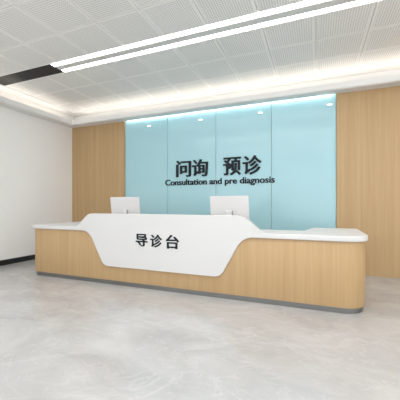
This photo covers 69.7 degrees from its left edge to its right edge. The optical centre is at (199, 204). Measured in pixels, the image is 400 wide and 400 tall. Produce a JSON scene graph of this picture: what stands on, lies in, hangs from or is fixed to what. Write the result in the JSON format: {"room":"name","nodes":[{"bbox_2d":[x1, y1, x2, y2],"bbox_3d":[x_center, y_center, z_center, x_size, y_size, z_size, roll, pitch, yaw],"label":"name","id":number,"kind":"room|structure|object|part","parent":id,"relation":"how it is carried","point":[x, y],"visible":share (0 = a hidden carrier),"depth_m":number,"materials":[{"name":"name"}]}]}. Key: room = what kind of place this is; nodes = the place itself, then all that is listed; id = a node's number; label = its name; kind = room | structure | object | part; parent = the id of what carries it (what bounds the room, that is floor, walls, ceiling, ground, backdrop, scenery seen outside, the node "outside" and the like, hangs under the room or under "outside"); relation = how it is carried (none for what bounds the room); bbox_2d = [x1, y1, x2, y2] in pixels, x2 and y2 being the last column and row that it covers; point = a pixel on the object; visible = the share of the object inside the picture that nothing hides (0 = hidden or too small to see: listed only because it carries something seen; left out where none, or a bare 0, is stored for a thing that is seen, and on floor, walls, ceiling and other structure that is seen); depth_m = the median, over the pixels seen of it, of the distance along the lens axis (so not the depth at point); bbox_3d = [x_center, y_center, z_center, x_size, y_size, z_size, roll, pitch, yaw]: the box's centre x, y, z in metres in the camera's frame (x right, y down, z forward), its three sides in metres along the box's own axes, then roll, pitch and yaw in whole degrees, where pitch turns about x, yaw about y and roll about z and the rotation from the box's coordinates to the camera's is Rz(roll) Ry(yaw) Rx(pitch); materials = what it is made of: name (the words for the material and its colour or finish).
{"room":"hospital interior","nodes":[
{"label":"hospital interior","id":0,"kind":"room"},
{"bbox_2d":[0,90,73,259],"bbox_3d":[-4.946,-0.650,2.618,0.150,3.600,9.880,0,0,22],"label":"wall","id":1,"kind":"structure","parent":0,"point":[36,153],"depth_m":5.97,"materials":[{"name":"white paint"}]},
{"bbox_2d":[0,254,34,265],"bbox_3d":[-4.879,1.100,2.564,0.015,0.100,9.530,0,0,22],"label":"baseboard","id":2,"kind":"structure","parent":1,"relation":"attached to","point":[29,257],"depth_m":5.68,"materials":[{"name":"black"}]},
{"bbox_2d":[72,121,124,221],"bbox_3d":[-2.390,-0.355,6.732,1.535,3.010,0.060,0,0,22],"label":"wall","id":3,"kind":"structure","parent":0,"point":[98,151],"depth_m":6.71,"materials":[{"name":"brown wood"}]},
{"bbox_2d":[0,259,399,399],"bbox_3d":[-0.194,1.210,0.713,10.390,0.120,9.880,0,0,22],"label":"floor","id":4,"kind":"structure","parent":0,"point":[61,338],"depth_m":2.31,"materials":[{"name":"stone"}]},
{"bbox_2d":[33,213,367,313],"bbox_3d":[-0.300,0.641,4.305,4.830,1.018,1.132,0,0,22],"label":"reception desk","id":5,"kind":"object","parent":4,"relation":"on","point":[218,256],"visible":1,"depth_m":3.53,"materials":[{"name":"brown wood"}]},
{"bbox_2d":[110,197,140,213],"bbox_3d":[-1.162,0.107,4.441,0.530,0.446,0.180,0,0,22],"label":"computer monitor","id":6,"kind":"object","parent":5,"relation":"on","point":[119,205],"visible":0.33,"depth_m":4.43,"materials":[{"name":"white plastic"}]},
{"bbox_3d":[-0.556,0.507,3.861,2.984,0.750,0.106,0,0,22],"label":"panel","id":7,"kind":"part","parent":5,"relation":"part of","materials":[{"name":"white"}]},
{"bbox_2d":[33,221,367,241],"bbox_3d":[-0.298,0.359,4.310,4.830,0.058,1.120,0,0,22],"label":"countertop","id":8,"kind":"structure","parent":5,"relation":"on","point":[316,234],"depth_m":3.28,"materials":[{"name":"white stone"}]},
{"bbox_2d":[210,196,248,218],"bbox_3d":[0.386,0.107,3.821,0.530,0.446,0.180,0,0,22],"label":"computer monitor","id":9,"kind":"object","parent":5,"relation":"on","point":[219,205],"visible":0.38,"depth_m":3.81,"materials":[{"name":"white plastic"}]},
{"bbox_2d":[0,0,399,116],"bbox_3d":[-0.192,-2.164,0.718,10.090,0.032,9.590,0,0,22],"label":"ceiling","id":10,"kind":"structure","parent":0,"point":[33,33],"depth_m":4.00,"materials":[{"name":"metal"}]},
{"bbox_2d":[0,64,63,85],"bbox_3d":[-2.931,-2.174,4.821,1.444,0.033,0.272,0,0,22],"label":"ceiling vent","id":11,"kind":"object","parent":10,"relation":"in","point":[46,70],"visible":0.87,"depth_m":4.76,"materials":[{"name":"black metal"}]},
{"bbox_2d":[51,0,372,70],"bbox_3d":[1.635,-2.209,2.991,8.390,0.102,0.272,0,0,22],"label":"ceiling light","id":12,"kind":"object","parent":10,"relation":"attached to","point":[309,7],"visible":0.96,"depth_m":3.57,"materials":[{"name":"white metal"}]},
{"bbox_2d":[0,82,399,127],"bbox_3d":[-0.192,-1.875,0.718,10.090,0.030,9.590,0,0,22],"label":"ceiling","id":13,"kind":"structure","parent":0,"point":[393,84],"depth_m":5.44,"materials":[{"name":"white paint"}]},
{"bbox_2d":[0,74,399,125],"bbox_3d":[-0.136,-1.902,0.534,9.850,0.096,9.290,0,0,22],"label":"trim","id":14,"kind":"structure","parent":13,"relation":"attached to","point":[396,77],"depth_m":5.26,"materials":[{"name":"white paint"}]},
{"bbox_2d":[74,69,399,119],"bbox_3d":[1.687,-0.650,5.206,10.240,3.600,0.140,0,0,22],"label":"wall","id":15,"kind":"structure","parent":0,"point":[396,71],"depth_m":5.39,"materials":[{"name":"white paint"}]},
{"bbox_2d":[125,115,167,213],"bbox_3d":[-1.176,-0.380,6.256,1.066,3.060,0.030,0,0,22],"label":"wall panel","id":16,"kind":"object","parent":15,"relation":"attached to","point":[146,148],"visible":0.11,"depth_m":6.22,"materials":[{"name":"teal glass"}]},
{"bbox_2d":[168,109,215,214],"bbox_3d":[-0.181,-0.380,5.857,1.066,3.060,0.030,0,0,22],"label":"wall panel","id":17,"kind":"object","parent":15,"relation":"attached to","point":[189,138],"visible":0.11,"depth_m":5.85,"materials":[{"name":"teal glass"}]},
{"bbox_2d":[176,159,207,176],"bbox_3d":[-0.164,-0.737,5.821,0.684,0.332,0.025,0,0,22],"label":"wall sign","id":18,"kind":"object","parent":17,"relation":"attached to","point":[204,168],"depth_m":5.79,"materials":[{"name":"black plastic"}]},
{"bbox_2d":[165,177,274,185],"bbox_3d":[0.314,-0.442,5.636,2.257,0.160,0.012,0,0,22],"label":"wall sign","id":19,"kind":"object","parent":17,"relation":"attached to","point":[203,182],"visible":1,"depth_m":5.60,"materials":[{"name":"black plastic"}]},
{"bbox_2d":[223,155,261,174],"bbox_3d":[0.799,-0.742,5.435,0.730,0.342,0.025,0,0,22],"label":"wall sign","id":20,"kind":"object","parent":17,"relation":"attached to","point":[232,166],"depth_m":5.45,"materials":[{"name":"black plastic"}]},
{"bbox_2d":[216,102,271,229],"bbox_3d":[0.815,-0.380,5.458,1.066,3.060,0.030,0,0,22],"label":"wall panel","id":21,"kind":"object","parent":15,"relation":"attached to","point":[241,132],"visible":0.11,"depth_m":5.40,"materials":[{"name":"teal glass"}]},
{"bbox_2d":[272,94,335,230],"bbox_3d":[1.810,-0.380,5.060,1.066,3.060,0.030,0,0,22],"label":"wall panel","id":22,"kind":"object","parent":15,"relation":"attached to","point":[303,129],"visible":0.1,"depth_m":5.03,"materials":[{"name":"teal glass"}]},
{"bbox_2d":[336,86,399,277],"bbox_3d":[4.284,-0.355,4.058,4.265,3.010,0.060,0,0,22],"label":"wall","id":23,"kind":"structure","parent":0,"point":[367,121],"depth_m":4.63,"materials":[{"name":"brown wood"}]}
]}

